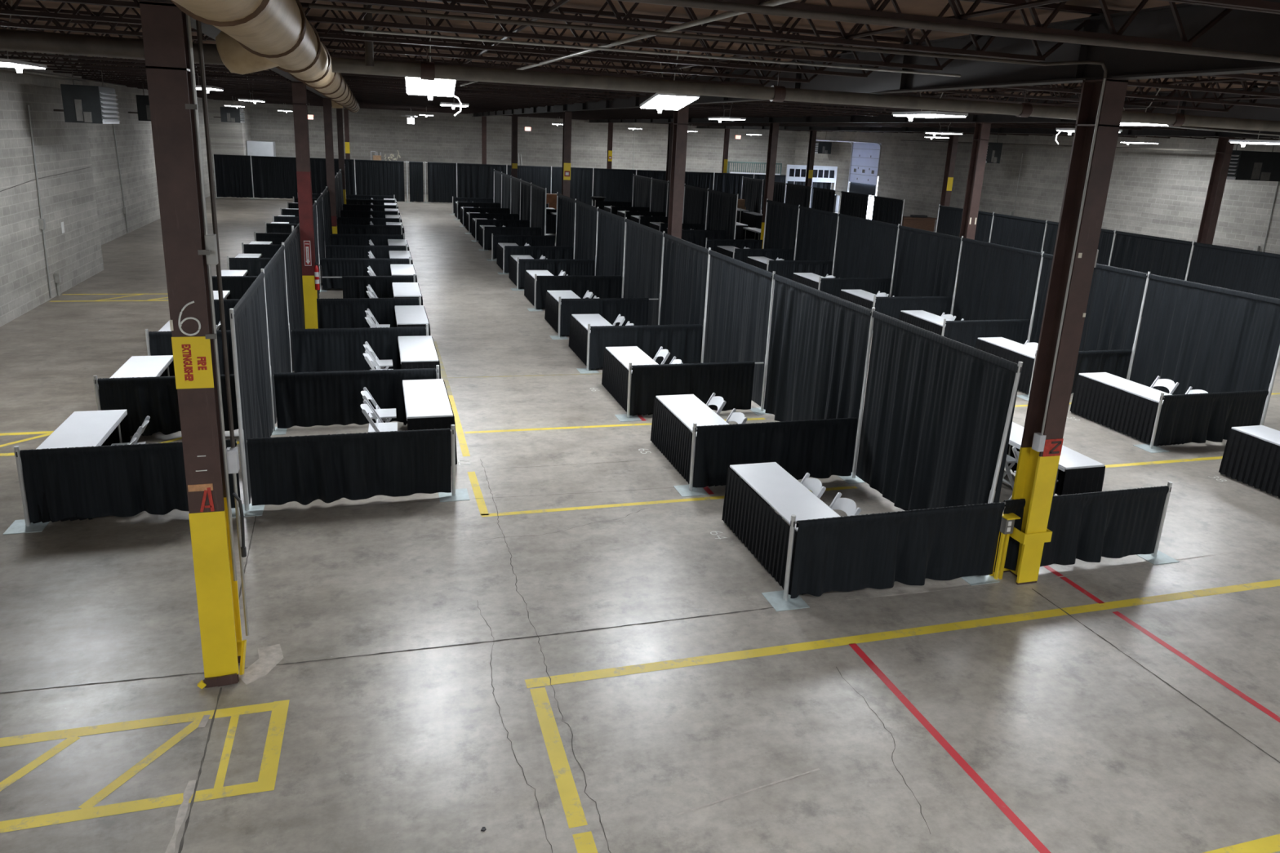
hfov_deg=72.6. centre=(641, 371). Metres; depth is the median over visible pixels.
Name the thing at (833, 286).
drape
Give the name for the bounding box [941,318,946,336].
upright
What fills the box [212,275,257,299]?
drape
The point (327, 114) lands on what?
steel column
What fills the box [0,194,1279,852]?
floor
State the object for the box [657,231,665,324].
upright
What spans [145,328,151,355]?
upright
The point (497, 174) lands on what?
drape
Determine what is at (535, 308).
upright
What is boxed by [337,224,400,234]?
drape
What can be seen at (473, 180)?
drape
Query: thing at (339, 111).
steel column
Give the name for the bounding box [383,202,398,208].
table
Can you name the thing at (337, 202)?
drape
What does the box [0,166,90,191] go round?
wire
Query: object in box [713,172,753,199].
drape
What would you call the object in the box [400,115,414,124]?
lamp
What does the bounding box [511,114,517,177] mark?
steel column
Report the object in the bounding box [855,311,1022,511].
drape
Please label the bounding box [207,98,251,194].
wall
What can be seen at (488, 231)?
drape
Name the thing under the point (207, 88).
diffuser
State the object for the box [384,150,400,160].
packing offcuts
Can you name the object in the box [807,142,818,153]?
grille
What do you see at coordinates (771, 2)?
conduit
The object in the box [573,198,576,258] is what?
upright
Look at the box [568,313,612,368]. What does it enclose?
table
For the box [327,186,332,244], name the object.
drape
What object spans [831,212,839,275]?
upright
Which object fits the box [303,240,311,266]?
arrow sign
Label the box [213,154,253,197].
drape
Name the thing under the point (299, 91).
steel column
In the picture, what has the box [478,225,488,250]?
upright
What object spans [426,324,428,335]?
upright
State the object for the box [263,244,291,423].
drape
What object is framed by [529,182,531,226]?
upright
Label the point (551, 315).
table
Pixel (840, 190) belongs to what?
upright
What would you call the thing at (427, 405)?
table
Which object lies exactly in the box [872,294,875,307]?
upright
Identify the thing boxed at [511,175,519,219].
drape
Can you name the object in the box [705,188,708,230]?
upright
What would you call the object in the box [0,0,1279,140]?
ceiling
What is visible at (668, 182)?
drape
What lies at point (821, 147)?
heater
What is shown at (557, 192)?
upright
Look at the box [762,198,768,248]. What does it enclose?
upright
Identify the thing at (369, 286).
folding chair
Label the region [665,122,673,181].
steel column
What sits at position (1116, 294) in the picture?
drape
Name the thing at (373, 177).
drape
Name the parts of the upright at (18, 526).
plate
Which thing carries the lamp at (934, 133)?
hanging from the ceiling
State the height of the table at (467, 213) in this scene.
0.762 m
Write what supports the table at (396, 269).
on the floor
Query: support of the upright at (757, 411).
on the floor
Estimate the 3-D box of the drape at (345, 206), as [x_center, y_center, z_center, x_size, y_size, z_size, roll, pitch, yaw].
[-12.608,-7.341,40.494,2.362,0.866,0.128,-2,16,-16]
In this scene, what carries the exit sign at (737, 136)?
hanging from the ceiling
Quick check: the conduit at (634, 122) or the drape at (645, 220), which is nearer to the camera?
the drape at (645, 220)
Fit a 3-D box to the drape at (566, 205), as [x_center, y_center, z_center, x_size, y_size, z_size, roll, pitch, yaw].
[-2.630,-4.902,30.350,0.151,2.399,2.952,-2,16,-18]
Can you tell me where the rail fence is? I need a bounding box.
[727,160,782,174]
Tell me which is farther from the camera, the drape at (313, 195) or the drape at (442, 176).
the drape at (442, 176)
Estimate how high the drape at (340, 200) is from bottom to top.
2.399 m
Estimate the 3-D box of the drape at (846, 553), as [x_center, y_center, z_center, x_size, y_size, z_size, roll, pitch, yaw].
[2.734,1.873,9.210,2.477,0.866,0.139,-2,16,-17]
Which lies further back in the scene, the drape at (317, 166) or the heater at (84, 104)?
the drape at (317, 166)
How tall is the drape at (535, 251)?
0.870 m
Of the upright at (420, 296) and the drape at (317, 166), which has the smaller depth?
the upright at (420, 296)
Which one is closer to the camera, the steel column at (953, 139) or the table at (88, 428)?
the table at (88, 428)
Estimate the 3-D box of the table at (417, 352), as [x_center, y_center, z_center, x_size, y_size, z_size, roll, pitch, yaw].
[-3.969,-0.066,15.563,0.663,0.762,1.904,-2,16,-17]
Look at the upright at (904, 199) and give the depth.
37.35 m
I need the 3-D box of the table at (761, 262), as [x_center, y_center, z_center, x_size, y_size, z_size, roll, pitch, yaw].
[4.151,-3.337,29.055,0.663,0.762,1.904,-2,16,-17]
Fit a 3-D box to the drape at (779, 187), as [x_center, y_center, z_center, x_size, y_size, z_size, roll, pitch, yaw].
[7.475,-9.617,49.519,0.151,2.399,2.952,-2,16,-18]
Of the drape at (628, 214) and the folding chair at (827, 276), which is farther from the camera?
the drape at (628, 214)
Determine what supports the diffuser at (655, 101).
attached to the lamp at (660, 101)
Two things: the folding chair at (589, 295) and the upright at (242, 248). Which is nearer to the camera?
the folding chair at (589, 295)
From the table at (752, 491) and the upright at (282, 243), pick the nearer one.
the table at (752, 491)
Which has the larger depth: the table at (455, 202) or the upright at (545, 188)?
the table at (455, 202)
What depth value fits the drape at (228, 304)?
18.05 m
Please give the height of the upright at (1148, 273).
2.470 m
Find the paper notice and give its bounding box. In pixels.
[60,221,64,233]
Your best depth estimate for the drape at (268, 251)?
26.13 m
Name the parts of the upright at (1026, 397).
plate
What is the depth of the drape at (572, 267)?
26.00 m
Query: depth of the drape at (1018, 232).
30.71 m
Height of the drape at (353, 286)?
0.867 m
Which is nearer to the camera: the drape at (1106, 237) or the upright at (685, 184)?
the drape at (1106, 237)
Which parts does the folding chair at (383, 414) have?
backrest, seat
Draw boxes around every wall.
[0,49,103,326]
[80,66,210,244]
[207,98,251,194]
[248,102,796,195]
[794,130,1279,277]
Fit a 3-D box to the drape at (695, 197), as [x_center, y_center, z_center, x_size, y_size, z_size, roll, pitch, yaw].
[2.504,-7.332,40.211,0.136,2.394,3.052,-2,16,-17]
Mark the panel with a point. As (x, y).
(837, 197)
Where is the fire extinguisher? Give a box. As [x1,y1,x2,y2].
[314,261,322,289]
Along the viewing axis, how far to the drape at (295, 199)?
42.27 m
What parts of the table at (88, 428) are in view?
leg frame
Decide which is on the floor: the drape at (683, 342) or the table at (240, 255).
the table at (240, 255)
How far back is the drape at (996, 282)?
21.23 m
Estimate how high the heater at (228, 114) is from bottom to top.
1.710 m
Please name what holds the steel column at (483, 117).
on the floor
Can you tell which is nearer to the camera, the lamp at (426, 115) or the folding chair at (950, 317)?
the folding chair at (950, 317)
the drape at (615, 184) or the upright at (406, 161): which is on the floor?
the upright at (406, 161)
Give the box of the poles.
[518,153,522,165]
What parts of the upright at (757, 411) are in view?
plate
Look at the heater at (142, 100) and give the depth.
27.48 m
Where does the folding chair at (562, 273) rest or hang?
on the floor
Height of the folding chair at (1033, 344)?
0.809 m
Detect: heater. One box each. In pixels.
[53,57,119,124]
[128,70,151,120]
[213,102,244,122]
[807,131,831,154]
[985,133,1002,163]
[1226,137,1279,181]
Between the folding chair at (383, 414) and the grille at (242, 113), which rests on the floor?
the folding chair at (383, 414)
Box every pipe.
[308,3,1107,78]
[331,0,1279,132]
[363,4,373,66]
[616,0,1279,62]
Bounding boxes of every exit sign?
[307,102,313,119]
[524,120,531,131]
[735,130,741,138]
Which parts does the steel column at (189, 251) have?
bent toe plate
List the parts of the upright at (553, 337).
plate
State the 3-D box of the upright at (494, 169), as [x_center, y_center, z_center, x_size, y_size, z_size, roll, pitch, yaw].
[-8.009,-9.796,47.470,0.370,2.470,0.370,-2,16,-17]
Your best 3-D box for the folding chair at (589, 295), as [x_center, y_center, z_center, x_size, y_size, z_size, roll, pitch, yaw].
[-1.468,-1.578,21.534,0.513,0.809,0.460,-2,16,-18]
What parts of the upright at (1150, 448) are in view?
plate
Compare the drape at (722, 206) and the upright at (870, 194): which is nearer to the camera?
the drape at (722, 206)
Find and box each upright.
[2,445,50,534]
[93,375,101,410]
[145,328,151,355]
[212,153,219,198]
[226,255,229,270]
[229,308,264,517]
[241,242,244,253]
[250,155,257,199]
[260,268,287,435]
[281,242,292,372]
[315,200,327,292]
[354,158,355,194]
[404,160,410,202]
[418,295,421,305]
[422,161,429,203]
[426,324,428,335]
[435,364,439,378]
[438,424,469,502]
[453,200,460,220]
[456,162,457,197]
[459,206,465,226]
[465,211,471,234]
[471,217,478,241]
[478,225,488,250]
[486,233,496,261]
[493,168,494,202]
[497,244,509,274]
[501,171,502,208]
[510,180,511,213]
[510,257,524,290]
[520,178,520,216]
[527,273,542,311]
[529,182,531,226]
[544,187,546,235]
[549,296,568,339]
[550,165,551,193]
[555,191,558,235]
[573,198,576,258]
[576,324,599,373]
[591,168,593,205]
[595,206,598,275]
[614,362,641,422]
[621,217,626,297]
[631,173,634,206]
[649,177,652,211]
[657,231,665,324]
[666,180,668,216]
[673,422,708,497]
[682,183,685,223]
[701,247,711,363]
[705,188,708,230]
[733,194,737,239]
[749,271,775,414]
[760,178,763,213]
[761,514,809,611]
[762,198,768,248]
[793,204,799,260]
[817,275,821,289]
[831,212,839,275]
[838,190,841,212]
[838,307,875,484]
[867,194,871,218]
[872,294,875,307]
[889,223,899,296]
[900,199,904,225]
[935,204,940,232]
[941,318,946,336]
[950,235,963,315]
[960,361,1022,585]
[988,212,994,242]
[1016,350,1037,400]
[1026,251,1044,342]
[1040,219,1048,252]
[1108,229,1116,266]
[1126,271,1150,395]
[1133,392,1168,453]
[1136,481,1179,564]
[1184,240,1195,280]
[1258,345,1279,444]
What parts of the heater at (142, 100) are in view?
hanger rod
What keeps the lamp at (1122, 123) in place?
hanging from the ceiling
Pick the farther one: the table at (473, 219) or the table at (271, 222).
the table at (473, 219)
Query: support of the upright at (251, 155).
on the floor
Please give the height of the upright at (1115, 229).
2.470 m
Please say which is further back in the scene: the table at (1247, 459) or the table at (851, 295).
the table at (851, 295)
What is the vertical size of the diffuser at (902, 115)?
0.016 m
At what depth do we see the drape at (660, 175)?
56.70 m
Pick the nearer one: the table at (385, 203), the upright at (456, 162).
the table at (385, 203)
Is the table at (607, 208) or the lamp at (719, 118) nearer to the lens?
the lamp at (719, 118)
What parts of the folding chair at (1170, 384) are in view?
backrest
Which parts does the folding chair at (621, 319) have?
backrest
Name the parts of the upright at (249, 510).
plate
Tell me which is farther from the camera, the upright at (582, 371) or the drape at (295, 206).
the drape at (295, 206)
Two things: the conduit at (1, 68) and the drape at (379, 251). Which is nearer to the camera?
the conduit at (1, 68)
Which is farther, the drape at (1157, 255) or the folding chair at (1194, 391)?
the drape at (1157, 255)
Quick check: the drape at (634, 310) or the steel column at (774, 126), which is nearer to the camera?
the drape at (634, 310)
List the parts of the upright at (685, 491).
plate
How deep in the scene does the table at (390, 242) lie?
29.05 m
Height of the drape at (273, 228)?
0.866 m
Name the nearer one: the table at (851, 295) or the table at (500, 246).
the table at (851, 295)
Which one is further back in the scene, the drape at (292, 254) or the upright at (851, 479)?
the drape at (292, 254)
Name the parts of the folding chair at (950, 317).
backrest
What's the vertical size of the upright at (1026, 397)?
0.955 m
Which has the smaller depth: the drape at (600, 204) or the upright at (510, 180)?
the upright at (510, 180)
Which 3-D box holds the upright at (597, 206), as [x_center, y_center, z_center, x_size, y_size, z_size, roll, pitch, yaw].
[-1.339,-3.712,26.207,0.370,2.470,0.370,-2,16,-17]
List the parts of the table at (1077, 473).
leg frame, leg frame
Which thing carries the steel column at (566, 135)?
on the floor
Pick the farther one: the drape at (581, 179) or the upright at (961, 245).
the drape at (581, 179)
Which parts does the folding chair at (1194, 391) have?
backrest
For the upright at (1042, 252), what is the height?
2.470 m
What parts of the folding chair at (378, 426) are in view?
backrest, seat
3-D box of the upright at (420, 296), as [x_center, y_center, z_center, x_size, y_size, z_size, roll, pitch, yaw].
[-4.880,-1.210,19.252,0.370,0.955,0.370,-2,16,-17]
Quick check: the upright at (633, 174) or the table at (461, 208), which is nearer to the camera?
the table at (461, 208)
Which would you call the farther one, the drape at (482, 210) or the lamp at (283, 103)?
the lamp at (283, 103)
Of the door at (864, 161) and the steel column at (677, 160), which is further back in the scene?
the door at (864, 161)
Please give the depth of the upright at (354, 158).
51.87 m
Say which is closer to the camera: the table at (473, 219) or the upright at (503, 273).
the upright at (503, 273)
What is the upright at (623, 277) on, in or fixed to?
on the floor
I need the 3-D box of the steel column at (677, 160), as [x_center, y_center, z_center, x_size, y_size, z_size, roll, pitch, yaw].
[0.797,-3.503,20.418,0.340,5.290,0.400,-2,16,-17]
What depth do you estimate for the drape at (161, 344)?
15.22 m
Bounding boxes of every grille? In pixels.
[99,91,119,124]
[240,110,244,122]
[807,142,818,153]
[1226,154,1239,179]
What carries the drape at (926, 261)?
hanging from the upright at (961, 245)
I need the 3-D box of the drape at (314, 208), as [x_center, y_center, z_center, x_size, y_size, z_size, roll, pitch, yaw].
[-8.427,-3.051,22.511,0.107,2.404,3.002,-2,16,-16]
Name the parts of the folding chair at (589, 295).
backrest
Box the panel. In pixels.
[833,195,839,212]
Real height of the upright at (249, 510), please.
2.470 m
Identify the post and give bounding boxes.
[989,512,1020,579]
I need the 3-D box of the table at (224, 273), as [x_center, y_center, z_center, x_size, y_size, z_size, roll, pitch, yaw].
[-10.219,-2.008,21.628,0.663,0.762,1.904,-2,16,-17]
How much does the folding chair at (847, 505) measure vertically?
0.809 m
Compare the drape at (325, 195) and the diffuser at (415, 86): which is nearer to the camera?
the diffuser at (415, 86)
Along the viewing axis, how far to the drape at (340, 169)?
40.22 m
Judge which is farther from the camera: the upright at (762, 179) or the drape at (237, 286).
the upright at (762, 179)
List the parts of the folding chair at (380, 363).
backrest, seat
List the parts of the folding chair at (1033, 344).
backrest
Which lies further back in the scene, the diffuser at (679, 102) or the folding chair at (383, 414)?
the diffuser at (679, 102)
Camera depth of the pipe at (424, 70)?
11.59 m
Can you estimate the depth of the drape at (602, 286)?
23.19 m
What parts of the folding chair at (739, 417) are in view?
backrest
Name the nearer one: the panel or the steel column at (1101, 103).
the steel column at (1101, 103)
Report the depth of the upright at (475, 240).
36.32 m
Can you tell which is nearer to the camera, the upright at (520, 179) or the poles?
the upright at (520, 179)
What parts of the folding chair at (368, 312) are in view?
backrest, seat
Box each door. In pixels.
[783,164,837,206]
[816,139,880,195]
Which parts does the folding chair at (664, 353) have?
backrest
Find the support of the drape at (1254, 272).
hanging from the upright
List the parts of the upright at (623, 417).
plate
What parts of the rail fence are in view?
white rail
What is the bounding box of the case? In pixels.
[910,214,927,217]
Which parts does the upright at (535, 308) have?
plate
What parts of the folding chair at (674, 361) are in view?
backrest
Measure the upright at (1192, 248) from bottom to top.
2.470 m
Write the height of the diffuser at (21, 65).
0.016 m
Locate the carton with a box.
[373,155,381,159]
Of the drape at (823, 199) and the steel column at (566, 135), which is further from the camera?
the drape at (823, 199)
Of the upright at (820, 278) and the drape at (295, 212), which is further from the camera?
the drape at (295, 212)
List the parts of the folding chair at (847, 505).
backrest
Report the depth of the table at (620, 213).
44.70 m
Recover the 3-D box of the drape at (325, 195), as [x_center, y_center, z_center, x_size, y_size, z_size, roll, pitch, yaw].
[-10.066,-4.580,27.855,0.151,2.399,2.852,-2,16,-17]
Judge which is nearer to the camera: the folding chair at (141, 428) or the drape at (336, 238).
the folding chair at (141, 428)
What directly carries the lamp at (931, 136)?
hanging from the ceiling
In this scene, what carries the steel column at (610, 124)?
on the floor
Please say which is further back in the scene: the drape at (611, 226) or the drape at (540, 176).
the drape at (540, 176)
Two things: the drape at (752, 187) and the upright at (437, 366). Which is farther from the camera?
the drape at (752, 187)
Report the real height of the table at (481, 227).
0.762 m
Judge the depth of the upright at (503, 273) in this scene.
28.48 m
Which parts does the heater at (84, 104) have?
hanger rod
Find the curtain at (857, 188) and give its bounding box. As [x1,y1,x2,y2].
[848,182,877,195]
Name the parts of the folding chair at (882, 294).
backrest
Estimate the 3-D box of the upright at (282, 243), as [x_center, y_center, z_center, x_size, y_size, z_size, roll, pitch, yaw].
[-6.350,-1.083,15.627,0.370,2.470,0.370,-2,16,-17]
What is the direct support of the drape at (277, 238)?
attached to the upright
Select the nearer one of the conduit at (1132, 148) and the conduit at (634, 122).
the conduit at (1132, 148)
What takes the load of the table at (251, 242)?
on the floor
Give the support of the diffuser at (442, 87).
attached to the lamp at (414, 86)
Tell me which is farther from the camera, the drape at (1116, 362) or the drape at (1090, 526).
the drape at (1116, 362)
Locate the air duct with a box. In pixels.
[0,0,359,112]
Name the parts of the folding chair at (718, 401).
backrest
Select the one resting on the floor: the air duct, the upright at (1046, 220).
the upright at (1046, 220)
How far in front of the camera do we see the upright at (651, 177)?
46.36 m
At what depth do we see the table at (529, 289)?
24.01 m
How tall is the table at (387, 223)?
0.762 m
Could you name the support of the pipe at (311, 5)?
attached to the steel column at (1101, 103)
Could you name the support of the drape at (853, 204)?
hanging from the upright at (870, 194)
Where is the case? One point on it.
(912, 215)
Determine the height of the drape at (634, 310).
0.866 m
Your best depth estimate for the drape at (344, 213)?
37.62 m
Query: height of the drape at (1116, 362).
0.870 m
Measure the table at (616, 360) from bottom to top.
0.762 m
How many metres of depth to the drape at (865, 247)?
26.83 m
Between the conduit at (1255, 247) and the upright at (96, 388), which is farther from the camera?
the conduit at (1255, 247)
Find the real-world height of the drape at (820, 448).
0.870 m
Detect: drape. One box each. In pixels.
[19,439,240,522]
[97,373,238,435]
[148,329,234,374]
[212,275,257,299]
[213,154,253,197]
[213,298,239,330]
[228,257,271,275]
[233,271,273,504]
[243,244,281,257]
[246,428,451,506]
[251,155,297,198]
[255,232,290,244]
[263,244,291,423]
[266,222,297,233]
[273,368,435,428]
[274,216,299,223]
[281,208,298,216]
[284,226,305,372]
[288,202,313,208]
[291,326,426,372]
[293,197,317,203]
[297,222,302,280]
[310,157,355,198]
[311,193,320,198]
[312,201,319,298]
[315,194,324,287]
[316,297,418,328]
[319,275,413,298]
[320,257,408,288]
[322,187,331,257]
[325,244,405,258]
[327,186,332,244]
[330,233,403,245]
[334,173,339,224]
[337,169,342,217]
[337,217,399,225]
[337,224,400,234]
[340,168,343,204]
[340,209,397,217]
[342,204,395,210]
[346,194,393,199]
[346,198,395,204]
[355,159,406,201]
[407,161,423,202]
[426,162,456,202]
[453,197,493,213]
[457,163,506,202]
[457,201,500,218]
[463,207,509,225]
[470,213,519,232]
[476,218,529,239]
[484,226,541,248]
[493,169,501,208]
[493,235,555,258]
[501,172,511,213]
[504,245,573,271]
[506,164,551,193]
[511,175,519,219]
[518,258,594,288]
[520,179,530,226]
[530,183,545,235]
[536,275,622,308]
[546,208,556,214]
[546,214,556,233]
[551,166,593,205]
[555,193,574,258]
[560,297,658,335]
[574,200,597,275]
[589,324,702,368]
[592,168,635,206]
[595,200,631,209]
[595,208,625,297]
[611,206,649,214]
[623,218,662,324]
[626,211,665,219]
[630,361,764,415]
[632,174,651,211]
[636,169,666,180]
[640,216,668,226]
[650,177,667,216]
[659,232,708,363]
[660,222,704,233]
[666,181,670,216]
[681,229,725,247]
[683,184,707,230]
[684,171,714,190]
[693,417,857,487]
[702,249,773,406]
[706,189,737,239]
[706,239,762,251]
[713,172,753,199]
[734,248,794,262]
[742,177,762,213]
[754,173,794,204]
[761,179,785,213]
[763,273,871,472]
[764,200,798,260]
[768,260,832,285]
[785,182,810,210]
[790,502,1004,598]
[794,181,831,208]
[795,205,838,275]
[811,186,839,212]
[820,277,891,299]
[833,213,897,296]
[836,191,870,238]
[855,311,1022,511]
[871,195,903,231]
[872,296,952,329]
[891,225,961,312]
[936,204,993,242]
[944,319,1030,353]
[952,237,1041,338]
[990,213,1046,252]
[993,485,1168,572]
[1029,253,1147,363]
[1037,220,1114,290]
[1071,349,1132,393]
[1110,231,1192,316]
[1128,273,1279,395]
[1153,390,1268,445]
[1186,241,1279,298]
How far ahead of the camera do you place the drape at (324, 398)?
13.31 m
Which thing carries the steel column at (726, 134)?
on the floor
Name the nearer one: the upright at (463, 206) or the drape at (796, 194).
the upright at (463, 206)
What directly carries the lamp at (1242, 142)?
hanging from the ceiling
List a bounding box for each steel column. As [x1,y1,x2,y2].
[139,0,248,688]
[291,80,318,328]
[322,97,337,233]
[336,108,346,204]
[343,108,350,159]
[481,115,486,164]
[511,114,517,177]
[561,111,572,197]
[606,122,613,168]
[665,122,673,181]
[667,104,688,239]
[721,128,729,173]
[760,122,779,248]
[804,129,817,203]
[936,133,959,231]
[955,122,991,288]
[989,78,1128,584]
[1196,136,1235,244]
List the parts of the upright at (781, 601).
plate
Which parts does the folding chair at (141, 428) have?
seat, backrest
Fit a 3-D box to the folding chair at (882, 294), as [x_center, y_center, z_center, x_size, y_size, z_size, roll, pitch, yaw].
[6.322,-1.742,23.510,0.513,0.809,0.460,-2,16,-18]
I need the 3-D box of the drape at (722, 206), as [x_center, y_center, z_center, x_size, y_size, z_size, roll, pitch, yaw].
[3.396,-6.477,37.232,0.078,2.403,3.302,-2,16,-17]
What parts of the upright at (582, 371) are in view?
plate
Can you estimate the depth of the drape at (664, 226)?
38.64 m
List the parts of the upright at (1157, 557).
plate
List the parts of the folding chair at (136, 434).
backrest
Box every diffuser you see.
[0,62,44,69]
[0,64,14,67]
[198,87,222,90]
[406,76,426,95]
[433,78,454,97]
[640,94,675,109]
[662,96,697,110]
[708,118,730,119]
[893,114,945,116]
[915,115,965,117]
[1120,123,1156,124]
[1120,124,1167,125]
[1230,142,1279,144]
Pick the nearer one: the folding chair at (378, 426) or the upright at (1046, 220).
the folding chair at (378, 426)
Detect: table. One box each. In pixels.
[22,409,130,524]
[98,355,174,435]
[149,319,171,352]
[213,290,230,299]
[216,270,248,275]
[229,253,262,270]
[248,241,272,244]
[266,222,288,228]
[383,198,396,203]
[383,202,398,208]
[384,208,399,214]
[385,214,402,222]
[386,222,404,234]
[387,239,409,251]
[388,250,413,264]
[390,264,417,282]
[391,282,422,305]
[394,305,431,335]
[397,335,440,378]
[402,378,457,466]
[454,201,460,219]
[460,206,464,226]
[465,212,479,232]
[471,217,487,240]
[478,225,496,249]
[496,243,518,272]
[508,254,533,288]
[524,270,554,308]
[544,290,581,336]
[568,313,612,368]
[590,195,605,204]
[601,346,658,415]
[604,205,610,212]
[617,210,629,217]
[630,215,643,222]
[648,222,662,230]
[650,394,728,488]
[715,245,740,258]
[721,462,840,595]
[735,222,748,239]
[736,208,749,222]
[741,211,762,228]
[742,226,760,239]
[746,256,773,270]
[791,272,826,290]
[839,289,882,330]
[898,310,952,336]
[974,337,1037,394]
[1006,422,1105,496]
[1069,372,1184,446]
[1218,425,1279,497]
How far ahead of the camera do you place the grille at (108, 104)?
20.80 m
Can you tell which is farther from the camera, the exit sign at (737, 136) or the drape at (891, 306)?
the exit sign at (737, 136)
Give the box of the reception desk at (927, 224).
[900,216,937,231]
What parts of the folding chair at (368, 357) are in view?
backrest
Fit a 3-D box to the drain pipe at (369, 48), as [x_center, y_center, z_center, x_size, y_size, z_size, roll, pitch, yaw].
[-3.117,-3.919,9.960,0.095,0.800,0.100,-2,16,-17]
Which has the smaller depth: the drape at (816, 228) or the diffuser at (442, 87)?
the diffuser at (442, 87)
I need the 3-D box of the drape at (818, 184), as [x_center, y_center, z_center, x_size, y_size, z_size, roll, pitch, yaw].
[11.780,-12.264,60.038,2.753,2.399,0.151,-2,16,-16]
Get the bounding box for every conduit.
[0,66,125,87]
[27,105,51,297]
[53,272,61,295]
[112,124,128,231]
[344,27,960,76]
[460,0,796,85]
[633,122,635,161]
[900,139,1279,152]
[1008,153,1022,215]
[1030,115,1279,136]
[1253,181,1279,252]
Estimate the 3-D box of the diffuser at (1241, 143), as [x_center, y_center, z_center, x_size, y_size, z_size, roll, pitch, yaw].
[12.667,-4.678,17.816,0.270,0.016,1.150,-1,16,-14]
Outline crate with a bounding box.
[546,193,556,208]
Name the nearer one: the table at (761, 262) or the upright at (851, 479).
the upright at (851, 479)
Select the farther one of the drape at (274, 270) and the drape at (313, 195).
the drape at (313, 195)
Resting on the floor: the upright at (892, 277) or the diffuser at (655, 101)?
the upright at (892, 277)
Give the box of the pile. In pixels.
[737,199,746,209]
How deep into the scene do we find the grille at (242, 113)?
44.85 m
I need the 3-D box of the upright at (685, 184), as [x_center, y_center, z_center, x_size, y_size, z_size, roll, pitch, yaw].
[2.020,-7.733,41.628,0.370,2.470,0.370,-2,16,-17]
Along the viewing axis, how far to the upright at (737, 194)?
35.60 m
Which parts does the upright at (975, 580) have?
plate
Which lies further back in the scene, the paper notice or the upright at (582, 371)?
the paper notice
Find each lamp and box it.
[0,0,47,73]
[195,62,223,93]
[223,96,244,108]
[237,79,265,103]
[277,102,293,112]
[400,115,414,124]
[404,17,462,115]
[419,113,433,116]
[440,91,469,109]
[639,41,699,113]
[707,102,746,122]
[892,91,968,120]
[924,122,963,135]
[924,133,949,139]
[1054,93,1122,144]
[1120,88,1167,125]
[1120,135,1159,144]
[1228,130,1279,146]
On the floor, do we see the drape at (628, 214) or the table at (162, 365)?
the table at (162, 365)
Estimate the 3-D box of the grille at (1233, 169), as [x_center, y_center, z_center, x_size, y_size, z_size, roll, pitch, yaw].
[19.932,-6.973,29.590,0.088,0.827,0.750,-2,16,-17]
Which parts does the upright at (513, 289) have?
plate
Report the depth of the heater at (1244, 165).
29.46 m
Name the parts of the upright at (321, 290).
plate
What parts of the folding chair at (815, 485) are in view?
backrest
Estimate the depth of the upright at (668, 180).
43.83 m
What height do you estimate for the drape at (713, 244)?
0.870 m
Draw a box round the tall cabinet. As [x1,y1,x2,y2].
[246,140,275,191]
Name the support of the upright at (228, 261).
on the floor
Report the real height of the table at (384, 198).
0.762 m
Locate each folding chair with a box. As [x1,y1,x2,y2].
[111,415,150,445]
[128,432,138,444]
[216,320,220,330]
[360,386,396,422]
[360,400,397,432]
[363,341,392,368]
[363,350,393,369]
[364,308,390,327]
[364,315,376,328]
[366,284,377,297]
[366,288,374,297]
[367,266,376,275]
[558,270,565,275]
[582,290,593,298]
[612,314,625,325]
[625,320,634,325]
[653,346,670,364]
[669,355,683,364]
[689,392,726,431]
[725,408,747,423]
[778,472,826,532]
[825,274,835,278]
[829,492,861,515]
[876,291,888,297]
[936,312,955,326]
[1002,454,1017,489]
[1008,446,1058,499]
[1019,339,1038,358]
[1138,376,1178,401]
[1185,386,1208,394]
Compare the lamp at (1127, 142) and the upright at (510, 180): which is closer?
the lamp at (1127, 142)
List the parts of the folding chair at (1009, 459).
leg, seat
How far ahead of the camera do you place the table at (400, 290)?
20.74 m
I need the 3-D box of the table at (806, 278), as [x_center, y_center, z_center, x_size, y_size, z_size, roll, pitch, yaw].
[5.155,-2.420,25.852,0.663,0.762,1.904,-2,16,-17]
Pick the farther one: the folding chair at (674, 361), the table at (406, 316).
the table at (406, 316)
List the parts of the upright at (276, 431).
plate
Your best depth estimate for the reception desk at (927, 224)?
45.87 m
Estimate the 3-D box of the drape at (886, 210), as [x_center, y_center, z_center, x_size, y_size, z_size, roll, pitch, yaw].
[10.815,-6.548,38.788,0.151,2.399,2.652,-2,16,-18]
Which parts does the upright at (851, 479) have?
plate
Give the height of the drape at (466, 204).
0.877 m
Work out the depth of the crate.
46.80 m
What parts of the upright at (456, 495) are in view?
plate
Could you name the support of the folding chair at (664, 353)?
on the floor
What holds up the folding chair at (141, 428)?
on the floor
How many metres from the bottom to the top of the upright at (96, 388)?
0.955 m
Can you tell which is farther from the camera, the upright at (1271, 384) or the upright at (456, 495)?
the upright at (1271, 384)
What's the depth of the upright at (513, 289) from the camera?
25.73 m
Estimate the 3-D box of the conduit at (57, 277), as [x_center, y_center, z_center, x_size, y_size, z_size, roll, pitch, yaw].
[-14.677,-2.207,21.941,0.100,0.570,0.160,-2,16,-17]
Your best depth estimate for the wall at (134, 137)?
33.99 m
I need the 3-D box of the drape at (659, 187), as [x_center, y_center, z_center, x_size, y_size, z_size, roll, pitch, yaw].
[0.948,-8.761,45.207,0.136,2.394,2.702,-2,16,-17]

